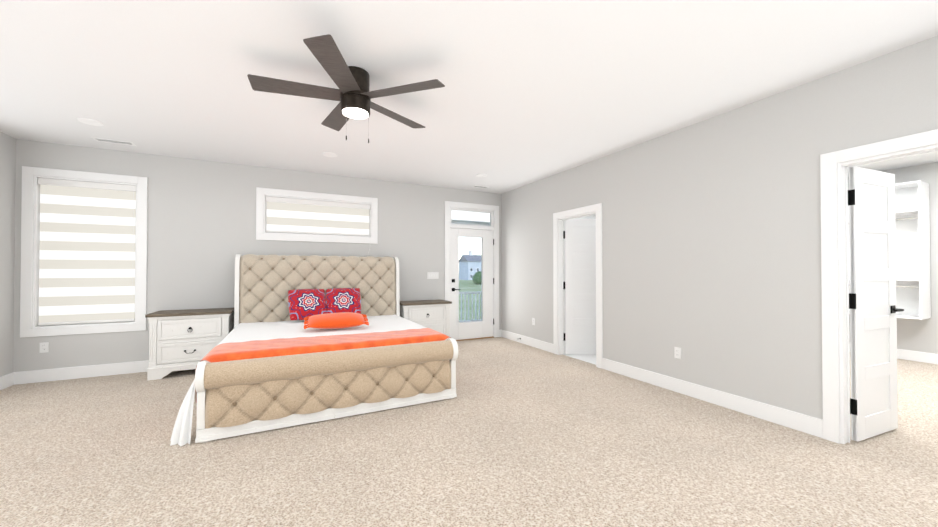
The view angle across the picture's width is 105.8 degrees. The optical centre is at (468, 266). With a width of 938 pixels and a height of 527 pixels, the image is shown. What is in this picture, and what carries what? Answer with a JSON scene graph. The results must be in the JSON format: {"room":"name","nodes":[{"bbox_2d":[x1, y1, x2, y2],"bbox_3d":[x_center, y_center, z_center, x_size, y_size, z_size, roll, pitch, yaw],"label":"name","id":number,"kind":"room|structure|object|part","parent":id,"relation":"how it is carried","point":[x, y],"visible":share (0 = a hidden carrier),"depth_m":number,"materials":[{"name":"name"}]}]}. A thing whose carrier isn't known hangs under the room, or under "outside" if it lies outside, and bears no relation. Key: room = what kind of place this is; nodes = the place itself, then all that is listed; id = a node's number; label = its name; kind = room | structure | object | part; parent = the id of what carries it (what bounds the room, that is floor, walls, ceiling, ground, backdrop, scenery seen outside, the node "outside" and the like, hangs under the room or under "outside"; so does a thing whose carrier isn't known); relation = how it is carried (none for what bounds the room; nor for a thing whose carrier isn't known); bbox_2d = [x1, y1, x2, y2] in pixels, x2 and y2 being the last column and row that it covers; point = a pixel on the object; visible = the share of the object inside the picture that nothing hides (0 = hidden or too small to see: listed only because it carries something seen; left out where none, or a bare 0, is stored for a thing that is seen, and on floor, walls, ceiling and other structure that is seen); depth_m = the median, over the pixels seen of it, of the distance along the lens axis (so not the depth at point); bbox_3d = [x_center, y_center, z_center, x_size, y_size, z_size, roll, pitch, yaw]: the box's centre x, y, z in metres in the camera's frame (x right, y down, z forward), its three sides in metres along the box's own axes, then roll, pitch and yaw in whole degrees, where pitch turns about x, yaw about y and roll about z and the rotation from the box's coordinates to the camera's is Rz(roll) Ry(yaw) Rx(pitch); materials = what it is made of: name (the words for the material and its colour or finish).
{"room":"bedroom","nodes":[
{"label":"bedroom","id":0,"kind":"room"},
{"bbox_2d":[0,132,15,376],"bbox_3d":[-3.708,-0.089,1.121,0.115,2.740,6.285,0,-1,-27],"label":"wall","id":1,"kind":"structure","parent":0,"point":[7,192],"depth_m":3.85,"materials":[{"name":"paint"}]},
{"bbox_2d":[0,372,15,389],"bbox_3d":[-3.683,1.212,1.202,0.014,0.140,6.140,0,-1,-27],"label":"baseboard","id":2,"kind":"structure","parent":1,"relation":"attached to","point":[8,380],"depth_m":3.85,"materials":[{"name":"white wood"}]},
{"bbox_2d":[13,139,595,371],"bbox_3d":[-0.364,-0.038,6.380,10.810,2.740,0.115,0,-1,-27],"label":"wall","id":3,"kind":"structure","parent":0,"point":[201,224],"depth_m":4.75,"materials":[{"name":"paint"}]},
{"bbox_2d":[39,342,48,352],"bbox_3d":[-4.850,0.919,4.050,0.072,0.116,0.008,0,-1,-27],"label":"electrical outlet","id":4,"kind":"object","parent":3,"relation":"attached to","point":[44,347],"visible":1,"depth_m":4.05,"materials":[{"name":"white plastic"}]},
{"bbox_2d":[16,360,148,384],"bbox_3d":[-2.733,1.249,5.106,5.153,0.140,0.014,0,-1,-27],"label":"baseboard","id":5,"kind":"structure","parent":3,"relation":"attached to","point":[45,375],"depth_m":4.18,"materials":[{"name":"white wood"}]},
{"bbox_2d":[39,192,135,325],"bbox_3d":[-4.563,-0.169,4.281,0.860,1.700,0.092,0,-1,-27],"label":"window","id":6,"kind":"structure","parent":3,"relation":"in","point":[133,216],"depth_m":4.43,"materials":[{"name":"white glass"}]},
{"bbox_2d":[38,178,135,324],"bbox_3d":[-4.551,-0.174,4.257,0.852,1.686,0.062,0,-1,-27],"label":"window blind","id":7,"kind":"object","parent":6,"relation":"attached to","point":[79,184],"visible":0.81,"depth_m":4.23,"materials":[{"name":"white"}]},
{"bbox_2d":[39,185,135,322],"bbox_3d":[-4.550,-0.151,4.254,0.832,1.595,0.004,0,-1,-27],"label":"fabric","id":8,"kind":"object","parent":7,"relation":"hanging from","point":[87,257],"visible":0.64,"depth_m":4.24,"materials":[{"name":"grey fabric"}]},
{"bbox_3d":[-4.576,-0.168,4.306,0.860,1.700,0.035,0,-1,-27],"label":"left window sash","id":9,"kind":"part","parent":6,"relation":"part of","materials":[{"name":"white fabric"}]},
{"bbox_2d":[20,166,498,337],"bbox_3d":[-2.246,0.072,5.424,6.250,2.500,0.133,0,-1,-27],"label":"trim","id":10,"kind":"structure","parent":3,"relation":"attached to","point":[30,253],"depth_m":4.42,"materials":[{"name":"white wood"}]},
{"bbox_2d":[427,272,438,278],"bbox_3d":[-0.627,0.149,6.176,0.204,0.106,0.009,0,-1,-27],"label":"switch plate","id":11,"kind":"object","parent":3,"relation":"attached to","point":[432,275],"visible":1,"depth_m":6.17,"materials":[{"name":"white plastic"}]},
{"bbox_2d":[450,228,493,339],"bbox_3d":[0.073,0.309,6.539,0.914,2.012,0.114,0,-1,-27],"label":"door leaf","id":12,"kind":"structure","parent":3,"relation":"in","point":[471,330],"depth_m":6.56,"materials":[{"name":"white wood"}]},
{"bbox_2d":[452,210,490,322],"bbox_3d":[0.049,-0.009,6.569,0.826,2.042,0.024,0,-1,-27],"label":"window","id":13,"kind":"structure","parent":12,"relation":"attached to","point":[470,278],"depth_m":6.55,"materials":[{"name":"clear glass"}]},
{"bbox_3d":[0.098,0.278,6.524,0.882,1.620,0.065,0,-1,-27],"label":"exterior door hardware","id":14,"kind":"part","parent":12,"relation":"part of","materials":[{"name":"glass"}]},
{"bbox_3d":[-2.234,-0.520,5.413,1.427,0.885,0.131,0,-1,-27],"label":"window","id":15,"kind":"structure","parent":3,"relation":"in","visible":0},
{"bbox_2d":[266,202,369,236],"bbox_3d":[-2.283,-0.747,5.462,1.470,0.520,0.035,0,-1,-27],"label":"window","id":16,"kind":"structure","parent":15,"relation":"attached to","point":[316,234],"depth_m":5.42,"materials":[{"name":"white"}]},
{"bbox_2d":[266,196,369,235],"bbox_3d":[-2.258,-0.753,5.413,1.462,0.506,0.062,0,-1,-27],"label":"window blind","id":17,"kind":"object","parent":16,"relation":"attached to","point":[314,202],"visible":0.92,"depth_m":5.36,"materials":[{"name":"white"}]},
{"bbox_2d":[266,202,368,233],"bbox_3d":[-2.257,-0.730,5.410,1.442,0.415,0.004,0,-1,-27],"label":"fabric","id":18,"kind":"object","parent":17,"relation":"hanging from","point":[298,217],"visible":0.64,"depth_m":5.38,"materials":[{"name":"grey fabric"}]},
{"bbox_2d":[0,337,937,526],"bbox_3d":[1.046,1.334,3.557,10.810,0.060,6.400,0,-1,-27],"label":"floor carpet","id":19,"kind":"object","parent":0,"point":[514,434],"visible":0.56,"depth_m":2.36,"materials":[{"name":"beige carpet"}]},
{"bbox_2d":[145,308,233,380],"bbox_3d":[-3.450,0.932,4.460,0.824,0.762,0.472,0,-1,-27],"label":"nightstand","id":20,"kind":"object","parent":19,"relation":"on","point":[187,339],"visible":0.71,"depth_m":4.25,"materials":[{"name":"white wood"}]},
{"bbox_2d":[170,254,457,446],"bbox_3d":[-1.674,0.568,4.133,2.311,1.490,2.556,0,-1,-27],"label":"bed","id":21,"kind":"object","parent":19,"relation":"on","point":[311,339],"visible":1,"depth_m":3.30,"materials":[{"name":"fabric"}]},
{"bbox_2d":[170,379,194,446],"bbox_3d":[-2.123,1.063,2.615,0.150,0.456,0.159,0,-1,-27],"label":"duvet","id":22,"kind":"object","parent":21,"relation":"on","point":[181,434],"depth_m":2.61,"materials":[{"name":"white fabric"}]},
{"bbox_3d":[-2.098,0.578,5.136,2.145,1.489,0.382,0,-1,-27],"label":"headboard frame","id":23,"kind":"part","parent":21,"relation":"part of","materials":[{"name":"beige fabric"}]},
{"bbox_2d":[203,314,447,362],"bbox_3d":[-1.569,0.917,4.078,2.156,0.425,2.032,0,-1,-27],"label":"duvet","id":24,"kind":"object","parent":21,"relation":"on","point":[270,337],"depth_m":3.55,"materials":[{"name":"fabric"}]},
{"bbox_3d":[-1.088,1.003,3.120,2.098,0.575,0.226,0,-1,-27],"label":"footboard frame","id":25,"kind":"part","parent":21,"relation":"part of","materials":[{"name":"white wood"}]},
{"bbox_2d":[400,299,451,336],"bbox_3d":[-0.750,0.945,5.814,0.824,0.762,0.472,0,-1,-27],"label":"nightstand","id":26,"kind":"object","parent":19,"relation":"on","point":[433,314],"visible":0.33,"depth_m":5.66,"materials":[{"name":"white wood"}]},
{"bbox_2d":[456,336,493,340],"bbox_3d":[0.045,1.325,6.565,0.902,0.016,0.127,0,-1,-27],"label":"threshold","id":27,"kind":"object","parent":19,"relation":"on","point":[474,338],"visible":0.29,"depth_m":6.53,"materials":[{"name":"brown wood"}]},
{"bbox_2d":[0,0,937,193],"bbox_3d":[1.046,-1.476,3.585,10.810,0.080,6.400,0,-1,-27],"label":"ceiling","id":28,"kind":"structure","parent":0,"point":[531,91],"depth_m":2.62,"materials":[{"name":"paint"}]},
{"bbox_2d":[77,118,103,125],"bbox_3d":[-3.737,-1.430,3.506,0.184,0.012,0.184,0,-1,-27],"label":"recessed light","id":29,"kind":"object","parent":28,"relation":"in","point":[88,121],"visible":0.98,"depth_m":3.50,"materials":[{"name":"white plastic"}]},
{"bbox_2d":[91,137,135,145],"bbox_3d":[-4.042,-1.428,4.047,0.336,0.004,0.136,0,-1,-27],"label":"ceiling vent","id":30,"kind":"object","parent":28,"relation":"in","point":[113,141],"visible":0.92,"depth_m":4.04,"materials":[{"name":"white metal"}]},
{"bbox_2d":[322,152,337,156],"bbox_3d":[-1.762,-1.420,4.497,0.184,0.012,0.184,0,-1,-27],"label":"recessed light","id":31,"kind":"object","parent":28,"relation":"in","point":[328,154],"visible":0.96,"depth_m":4.47,"materials":[{"name":"white plastic"}]},
{"bbox_2d":[247,34,444,142],"bbox_3d":[-0.879,-1.177,2.657,1.334,0.535,1.339,0,-1,-27],"label":"fan","id":32,"kind":"object","parent":28,"relation":"hanging from","point":[353,95],"visible":1,"depth_m":2.54,"materials":[{"name":"brown wood"}]},
{"bbox_2d":[472,185,488,188],"bbox_3d":[0.208,-1.407,6.235,0.286,0.004,0.136,0,-1,-27],"label":"ceiling vent","id":33,"kind":"object","parent":28,"relation":"in","point":[478,186],"visible":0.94,"depth_m":6.21,"materials":[{"name":"white metal"}]},
{"bbox_2d":[475,174,486,176],"bbox_3d":[0.187,-1.411,5.475,0.184,0.012,0.184,0,-1,-27],"label":"recessed light","id":34,"kind":"object","parent":28,"relation":"in","point":[480,175],"visible":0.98,"depth_m":5.46,"materials":[{"name":"white plastic"}]},
{"bbox_2d":[562,354,595,364],"bbox_3d":[3.232,1.362,6.492,4.270,0.062,3.115,0,-1,-27],"label":"floor","id":35,"kind":"structure","parent":0,"point":[589,358],"depth_m":5.17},
{"bbox_2d":[501,36,937,418],"bbox_3d":[2.058,-0.061,4.079,0.115,2.740,6.170,0,-1,-27],"label":"wall","id":36,"kind":"structure","parent":0,"point":[711,248],"depth_m":3.29,"materials":[{"name":"paint"}]},
{"bbox_2d":[500,329,552,352],"bbox_3d":[0.949,1.259,6.108,0.035,0.140,1.525,0,-1,-27],"label":"baseboard","id":37,"kind":"structure","parent":36,"relation":"attached to","point":[542,345],"depth_m":6.00,"materials":[{"name":"white wood"}]},
{"bbox_2d":[565,219,595,354],"bbox_3d":[1.810,0.295,5.335,0.731,2.030,0.159,0,-1,6],"label":"bathroom door","id":38,"kind":"structure","parent":36,"relation":"in","point":[580,286],"depth_m":5.34,"materials":[{"name":"white wood"}]},
{"bbox_2d":[674,347,680,358],"bbox_3d":[2.175,0.896,3.698,0.008,0.116,0.072,0,-1,-27],"label":"electrical outlet","id":39,"kind":"object","parent":36,"relation":"attached to","point":[677,352],"visible":1,"depth_m":3.70,"materials":[{"name":"white plastic"}]},
{"bbox_2d":[602,358,822,437],"bbox_3d":[2.202,1.235,3.635,0.014,0.140,2.130,0,-1,-27],"label":"baseboard","id":40,"kind":"structure","parent":36,"relation":"attached to","point":[807,424],"depth_m":3.27,"materials":[{"name":"white wood"}]},
{"bbox_2d":[553,129,937,443],"bbox_3d":[2.373,0.228,3.448,0.151,2.150,4.525,0,-1,-27],"label":"door frame","id":41,"kind":"structure","parent":36,"relation":"attached to","point":[835,305],"depth_m":2.63,"materials":[{"name":"white wood"}]},
{"bbox_3d":[1.440,0.285,5.386,0.036,1.664,0.002,0,-1,-27],"label":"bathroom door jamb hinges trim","id":42,"kind":"part","parent":41,"relation":"part of","materials":[{"name":"white wood"}]},
{"bbox_2d":[848,166,903,441],"bbox_3d":[3.123,0.269,2.739,0.621,2.030,0.159,0,-1,-22],"label":"closet door","id":43,"kind":"structure","parent":36,"relation":"in","point":[873,310],"depth_m":2.71,"materials":[{"name":"white wood"}]},
{"bbox_2d":[848,162,937,353],"bbox_3d":[5.825,-0.042,5.969,0.115,2.740,6.170,0,-1,-27],"label":"wall","id":44,"kind":"structure","parent":0,"point":[917,335],"depth_m":4.87,"materials":[{"name":"paint"}]},
{"bbox_2d":[848,180,930,319],"bbox_3d":[5.875,-0.219,5.280,0.384,1.840,1.150,0,-1,-27],"label":"closet shelving","id":45,"kind":"object","parent":44,"relation":"attached to","point":[912,227],"visible":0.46,"depth_m":4.96,"materials":[{"name":"white wood"}]},
{"bbox_2d":[897,349,937,363],"bbox_3d":[6.452,1.244,4.565,0.014,0.140,3.060,0,-1,-27],"label":"baseboard","id":46,"kind":"structure","parent":44,"relation":"attached to","point":[932,358],"depth_m":4.95,"materials":[{"name":"white wood"}]}
]}

